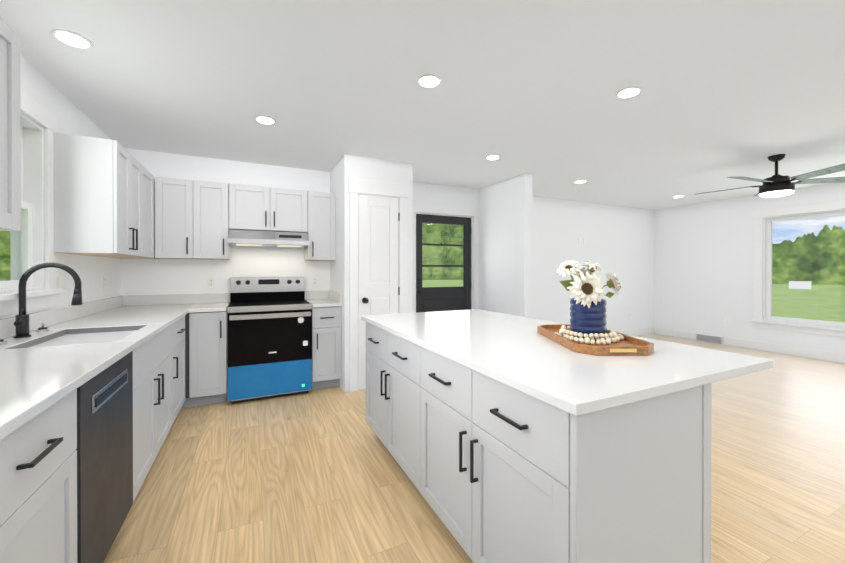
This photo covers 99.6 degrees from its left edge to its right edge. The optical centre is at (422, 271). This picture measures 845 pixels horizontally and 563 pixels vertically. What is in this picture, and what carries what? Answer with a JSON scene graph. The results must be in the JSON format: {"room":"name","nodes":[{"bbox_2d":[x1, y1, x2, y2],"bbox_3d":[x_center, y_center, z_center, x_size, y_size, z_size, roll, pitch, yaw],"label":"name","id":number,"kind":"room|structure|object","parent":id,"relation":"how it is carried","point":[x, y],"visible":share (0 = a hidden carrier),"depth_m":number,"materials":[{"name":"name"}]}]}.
{"room":"kitchen","nodes":[
{"label":"kitchen","id":0,"kind":"room"},
{"bbox_2d":[0,54,120,318],"bbox_3d":[-1.316,0.032,-0.070,0.140,2.450,7.800,0,0,-26],"label":"wall","id":1,"kind":"structure","parent":0,"point":[37,86],"depth_m":2.52,"materials":[{"name":"white paint"}]},
{"bbox_2d":[0,17,20,230],"bbox_3d":[-1.579,-0.536,1.027,0.333,0.760,0.670,0,0,-26],"label":"upper cabinet","id":2,"kind":"object","parent":1,"relation":"attached to","point":[10,85],"depth_m":1.34,"materials":[{"name":"grey wood"}]},
{"bbox_2d":[0,90,65,316],"bbox_3d":[-2.128,-0.379,1.691,0.200,1.212,1.310,0,0,-26],"label":"window","id":3,"kind":"structure","parent":1,"relation":"in","point":[26,245],"depth_m":2.15,"materials":[{"name":"white wood"}]},
{"bbox_2d":[58,277,63,294],"bbox_3d":[-2.407,0.095,2.379,0.008,0.115,0.072,0,0,-26],"label":"light switch","id":4,"kind":"object","parent":1,"relation":"attached to","point":[60,282],"visible":0.79,"depth_m":2.38,"materials":[{"name":"white plastic"}]},
{"bbox_2d":[0,296,123,337],"bbox_3d":[-1.856,0.293,1.245,0.020,0.100,4.958,0,0,-26],"label":"backsplash","id":5,"kind":"structure","parent":1,"relation":"attached to","point":[108,303],"depth_m":2.36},
{"bbox_2d":[53,132,139,256],"bbox_3d":[-2.346,-0.501,2.628,0.333,0.760,0.670,0,0,-26],"label":"upper cabinet","id":6,"kind":"object","parent":1,"relation":"attached to","point":[114,199],"depth_m":2.35,"materials":[{"name":"grey wood"}]},
{"bbox_2d":[103,275,106,288],"bbox_3d":[-2.753,0.092,3.100,0.007,0.115,0.072,0,0,-26],"label":"electrical outlet","id":7,"kind":"object","parent":1,"relation":"attached to","point":[104,281],"visible":1,"depth_m":3.08,"materials":[{"name":"white plastic"}]},
{"bbox_2d":[108,164,163,258],"bbox_3d":[-2.517,-0.503,3.056,0.395,0.760,0.490,0,0,-26],"label":"upper cabinet","id":8,"kind":"object","parent":1,"relation":"attached to","point":[151,189],"depth_m":3.26,"materials":[{"name":"grey wood"}]},
{"bbox_2d":[330,154,412,391],"bbox_3d":[-0.617,0.019,4.173,0.765,2.449,0.749,0,0,-26],"label":"wall","id":9,"kind":"structure","parent":0,"point":[345,168],"depth_m":3.82,"materials":[{"name":"white paint"}]},
{"bbox_2d":[304,191,335,260],"bbox_3d":[-1.218,-0.506,4.113,0.364,0.760,0.333,0,0,-26],"label":"upper cabinet","id":10,"kind":"object","parent":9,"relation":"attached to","point":[321,205],"depth_m":3.99,"materials":[{"name":"grey wood"}]},
{"bbox_2d":[328,291,341,301],"bbox_3d":[-0.991,0.284,4.041,0.020,0.100,0.623,0,0,-26],"label":"backsplash","id":11,"kind":"structure","parent":9,"relation":"attached to","point":[335,297],"depth_m":3.97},
{"bbox_2d":[348,178,407,391],"bbox_3d":[-0.463,0.141,3.818,0.662,2.205,0.023,0,0,-26],"label":"door frame","id":12,"kind":"structure","parent":9,"relation":"attached to","point":[356,187],"depth_m":3.71,"materials":[{"name":"white wood"}]},
{"bbox_2d":[359,195,399,388],"bbox_3d":[-0.445,0.216,3.795,0.456,2.034,0.080,0,0,-26],"label":"pantry door","id":13,"kind":"structure","parent":9,"relation":"in","point":[379,288],"depth_m":3.81,"materials":[{"name":"white wood"}]},
{"bbox_2d":[120,148,653,330],"bbox_3d":[0.800,0.015,5.346,8.640,2.450,0.140,0,0,-26],"label":"wall","id":14,"kind":"structure","parent":0,"point":[620,242],"depth_m":5.73,"materials":[{"name":"white paint"}]},
{"bbox_2d":[124,294,229,305],"bbox_3d":[-2.499,0.285,3.675,0.920,0.100,0.020,0,0,-26],"label":"backsplash","id":15,"kind":"structure","parent":14,"relation":"attached to","point":[129,300],"depth_m":3.63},
{"bbox_2d":[164,177,199,258],"bbox_3d":[-2.395,-0.504,3.516,0.386,0.760,0.393,0,0,-26],"label":"upper cabinet","id":16,"kind":"object","parent":14,"relation":"attached to","point":[181,196],"depth_m":3.42,"materials":[{"name":"grey wood"}]},
{"bbox_2d":[207,277,214,287],"bbox_3d":[-2.251,0.120,3.801,0.072,0.115,0.007,0,0,-26],"label":"electrical outlet","id":17,"kind":"object","parent":14,"relation":"attached to","point":[210,282],"visible":1,"depth_m":3.80,"materials":[{"name":"white plastic"}]},
{"bbox_2d":[200,181,235,259],"bbox_3d":[-2.151,-0.505,3.666,0.425,0.760,0.333,0,0,-26],"label":"upper cabinet","id":18,"kind":"object","parent":14,"relation":"attached to","point":[217,200],"depth_m":3.54,"materials":[{"name":"grey wood"}]},
{"bbox_2d":[236,184,307,232],"bbox_3d":[-1.670,-0.657,3.896,0.760,0.457,0.333,0,0,-26],"label":"upper cabinet","id":19,"kind":"object","parent":14,"relation":"attached to","point":[257,207],"depth_m":3.75,"materials":[{"name":"grey wood"}]},
{"bbox_2d":[228,229,309,247],"bbox_3d":[-1.634,-0.350,3.821,0.756,0.153,0.496,0,0,-26],"label":"range hood","id":20,"kind":"object","parent":19,"relation":"attached to","point":[252,238],"visible":1,"depth_m":3.66,"materials":[{"name":"silver metal"}]},
{"bbox_2d":[312,276,317,285],"bbox_3d":[-1.282,0.118,4.266,0.072,0.115,0.007,0,0,-26],"label":"electrical outlet","id":21,"kind":"object","parent":14,"relation":"attached to","point":[314,280],"visible":1,"depth_m":4.26,"materials":[{"name":"white plastic"}]},
{"bbox_2d":[416,214,470,312],"bbox_3d":[0.319,0.229,5.064,0.914,2.024,0.105,0,0,-26],"label":"exterior door","id":22,"kind":"structure","parent":14,"relation":"in","point":[434,299],"depth_m":5.07,"materials":[{"name":"black wood"}]},
{"bbox_2d":[413,202,478,312],"bbox_3d":[0.287,0.150,5.088,1.125,2.180,0.164,0,0,-26],"label":"door frame","id":23,"kind":"structure","parent":14,"relation":"attached to","point":[443,210],"depth_m":5.15,"materials":[{"name":"white painted wood"}]},
{"bbox_2d":[616,327,654,335],"bbox_3d":[2.766,1.169,6.203,4.040,0.134,0.019,0,0,-26],"label":"baseboard","id":24,"kind":"structure","parent":14,"relation":"attached to","point":[650,330],"depth_m":6.87,"materials":[{"name":"white wood"}]},
{"bbox_2d":[0,0,844,209],"bbox_3d":[2.516,-1.249,1.762,8.640,0.100,8.080,0,0,-26],"label":"ceiling","id":25,"kind":"structure","parent":0,"point":[738,88],"depth_m":2.29,"materials":[{"name":"white paint"}]},
{"bbox_2d":[51,29,92,48],"bbox_3d":[-1.803,-1.195,1.844,0.156,0.007,0.156,0,0,-26],"label":"recessed light","id":26,"kind":"object","parent":25,"relation":"in","point":[71,38],"visible":1,"depth_m":1.84,"materials":[{"name":"white plastic"}]},
{"bbox_2d":[255,116,275,123],"bbox_3d":[-1.246,-1.198,2.832,0.156,0.007,0.156,0,0,-26],"label":"recessed light","id":27,"kind":"object","parent":25,"relation":"in","point":[265,119],"visible":1,"depth_m":2.82,"materials":[{"name":"white plastic"}]},
{"bbox_2d":[417,74,440,87],"bbox_3d":[0.042,-1.196,2.251,0.156,0.007,0.156,0,0,-26],"label":"recessed light","id":28,"kind":"object","parent":25,"relation":"in","point":[429,81],"visible":1,"depth_m":2.23,"materials":[{"name":"white plastic"}]},
{"bbox_2d":[485,155,499,159],"bbox_3d":[0.743,-1.201,3.774,0.156,0.007,0.156,0,0,-26],"label":"recessed light","id":29,"kind":"object","parent":25,"relation":"in","point":[492,157],"visible":0.96,"depth_m":3.76,"materials":[{"name":"white plastic"}]},
{"bbox_2d":[575,180,586,182],"bbox_3d":[2.124,-1.204,4.802,0.156,0.007,0.156,0,0,-26],"label":"recessed light","id":30,"kind":"object","parent":25,"relation":"in","point":[580,181],"visible":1,"depth_m":4.77,"materials":[{"name":"white plastic"}]},
{"bbox_2d":[616,86,641,97],"bbox_3d":[1.382,-1.197,2.394,0.156,0.007,0.156,0,0,-26],"label":"recessed light","id":31,"kind":"object","parent":25,"relation":"in","point":[628,92],"visible":1,"depth_m":2.38,"materials":[{"name":"white plastic"}]},
{"bbox_2d":[694,154,844,196],"bbox_3d":[3.658,-1.000,3.728,1.325,0.410,1.349,0,0,-26],"label":"ceiling fan","id":32,"kind":"object","parent":25,"relation":"hanging from","point":[776,185],"visible":1,"depth_m":3.63,"materials":[{"name":"black metal"}]},
{"bbox_2d":[103,334,844,562],"bbox_3d":[2.516,1.301,1.771,8.640,0.100,8.080,0,0,-26],"label":"floor","id":33,"kind":"structure","parent":0,"point":[316,476],"depth_m":2.10,"materials":[{"name":"brown wood"}]},
{"bbox_2d":[0,390,76,562],"bbox_3d":[-1.193,0.816,0.556,0.618,0.876,1.138,0,0,-26],"label":"base cabinet","id":34,"kind":"object","parent":33,"relation":"on","point":[38,465],"depth_m":1.00,"materials":[{"name":"grey wood"}]},
{"bbox_2d":[0,302,195,441],"bbox_3d":[-1.575,0.359,1.380,0.643,0.032,4.958,0,0,-26],"label":"countertop","id":35,"kind":"structure","parent":34,"relation":"on","point":[32,378],"depth_m":1.39,"materials":[{"name":"white stone"}]},
{"bbox_2d":[0,262,83,345],"bbox_3d":[-1.938,0.146,1.808,0.268,0.388,0.258,0,0,-26],"label":"faucet","id":36,"kind":"object","parent":35,"relation":"on","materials":[{"name":"black metal"}]},
{"bbox_2d":[4,326,139,349],"bbox_3d":[-1.805,0.470,1.928,0.419,0.250,0.639,0,0,-26],"label":"sink","id":37,"kind":"object","parent":35,"relation":"in","point":[82,333],"depth_m":2.04,"materials":[{"name":"silver metal"}]},
{"bbox_2d":[76,351,132,562],"bbox_3d":[-1.552,0.815,1.352,0.602,0.873,0.597,0,0,-26],"label":"dishwasher","id":38,"kind":"object","parent":33,"relation":"on","point":[104,449],"visible":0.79,"depth_m":1.40,"materials":[{"name":"grey metal"}]},
{"bbox_2d":[108,322,175,500],"bbox_3d":[-1.924,0.812,2.081,0.618,0.876,1.028,0,0,-26],"label":"base cabinet","id":39,"kind":"object","parent":33,"relation":"on","point":[154,365],"depth_m":2.13,"materials":[{"name":"grey wood"}]},
{"bbox_2d":[176,314,187,416],"bbox_3d":[-2.241,0.809,2.743,0.618,0.876,0.680,0,0,-26],"label":"base cabinet","id":40,"kind":"object","parent":33,"relation":"on","point":[182,326],"depth_m":3.05,"materials":[{"name":"grey wood"}]},
{"bbox_2d":[200,310,227,404],"bbox_3d":[-2.088,0.807,3.542,0.295,0.876,0.618,0,0,-26],"label":"base cabinet","id":41,"kind":"object","parent":33,"relation":"on","point":[213,327],"depth_m":3.29,"materials":[{"name":"grey wood"}]},
{"bbox_2d":[188,302,229,313],"bbox_3d":[-2.084,0.352,3.529,0.297,0.032,0.643,0,0,-26],"label":"countertop","id":42,"kind":"structure","parent":41,"relation":"on","point":[201,307],"depth_m":3.33,"materials":[{"name":"white stone"}]},
{"bbox_2d":[227,276,311,403],"bbox_3d":[-1.585,0.652,3.722,0.756,1.184,0.708,0,0,-26],"label":"range","id":43,"kind":"object","parent":33,"relation":"on","point":[269,328],"visible":0.98,"depth_m":3.49,"materials":[{"name":"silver metal"}]},
{"bbox_2d":[312,306,340,389],"bbox_3d":[-1.127,0.805,4.003,0.300,0.876,0.618,0,0,-26],"label":"base cabinet","id":44,"kind":"object","parent":33,"relation":"on","point":[326,320],"depth_m":3.73,"materials":[{"name":"grey wood"}]},
{"bbox_2d":[305,298,341,305],"bbox_3d":[-1.122,0.350,3.990,0.300,0.032,0.643,0,0,-26],"label":"countertop","id":45,"kind":"structure","parent":44,"relation":"on","point":[314,301],"depth_m":3.84,"materials":[{"name":"white stone"}]},
{"bbox_2d":[361,317,711,562],"bbox_3d":[0.268,0.811,1.976,0.685,0.876,1.965,0,0,-26],"label":"kitchen island","id":46,"kind":"object","parent":33,"relation":"on","point":[505,438],"depth_m":1.19,"materials":[{"name":"grey wood"}]},
{"bbox_2d":[365,309,772,416],"bbox_3d":[0.447,0.357,2.060,1.070,0.032,2.005,0,0,-26],"label":"island countertop","id":47,"kind":"structure","parent":46,"relation":"on","point":[506,346],"depth_m":1.36,"materials":[{"name":"white stone"}]},
{"bbox_2d":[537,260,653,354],"bbox_3d":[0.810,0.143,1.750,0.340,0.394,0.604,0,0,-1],"label":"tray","id":48,"kind":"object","parent":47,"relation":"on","point":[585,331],"visible":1,"depth_m":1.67,"materials":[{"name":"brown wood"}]},
{"bbox_2d":[570,298,606,340],"bbox_3d":[0.810,0.230,1.750,0.164,0.190,0.164,0,0,-26],"label":"vase","id":49,"kind":"object","parent":48,"relation":"on","point":[589,319],"depth_m":1.68,"materials":[{"name":"blue ceramic"}]},
{"bbox_2d":[478,173,532,317],"bbox_3d":[1.094,0.017,4.860,0.130,2.449,0.989,0,0,-26],"label":"wall","id":50,"kind":"structure","parent":0,"point":[505,246],"depth_m":4.69,"materials":[{"name":"white paint"}]},
{"bbox_2d":[654,182,844,353],"bbox_3d":[6.349,0.021,3.603,0.140,2.450,7.800,0,0,-26],"label":"wall","id":51,"kind":"structure","parent":0,"point":[703,268],"depth_m":6.14,"materials":[{"name":"white paint"}]},
{"bbox_2d":[696,333,722,344],"bbox_3d":[4.984,1.174,6.213,0.032,0.124,0.400,0,0,-26],"label":"air vent","id":52,"kind":"object","parent":51,"relation":"attached to","point":[709,338],"visible":1,"depth_m":6.20,"materials":[{"name":"grey metal"}]},
{"bbox_2d":[655,327,844,363],"bbox_3d":[6.275,1.178,3.577,0.015,0.134,7.789,0,0,-26],"label":"baseboard","id":53,"kind":"structure","parent":51,"relation":"attached to","point":[801,352],"depth_m":5.50,"materials":[{"name":"white wood"}]},
{"bbox_2d":[750,200,844,336],"bbox_3d":[5.809,-0.039,4.664,0.195,1.852,2.350,0,0,-26],"label":"window","id":54,"kind":"structure","parent":51,"relation":"in","point":[769,286],"depth_m":5.43,"materials":[{"name":"white wood"}]}
]}

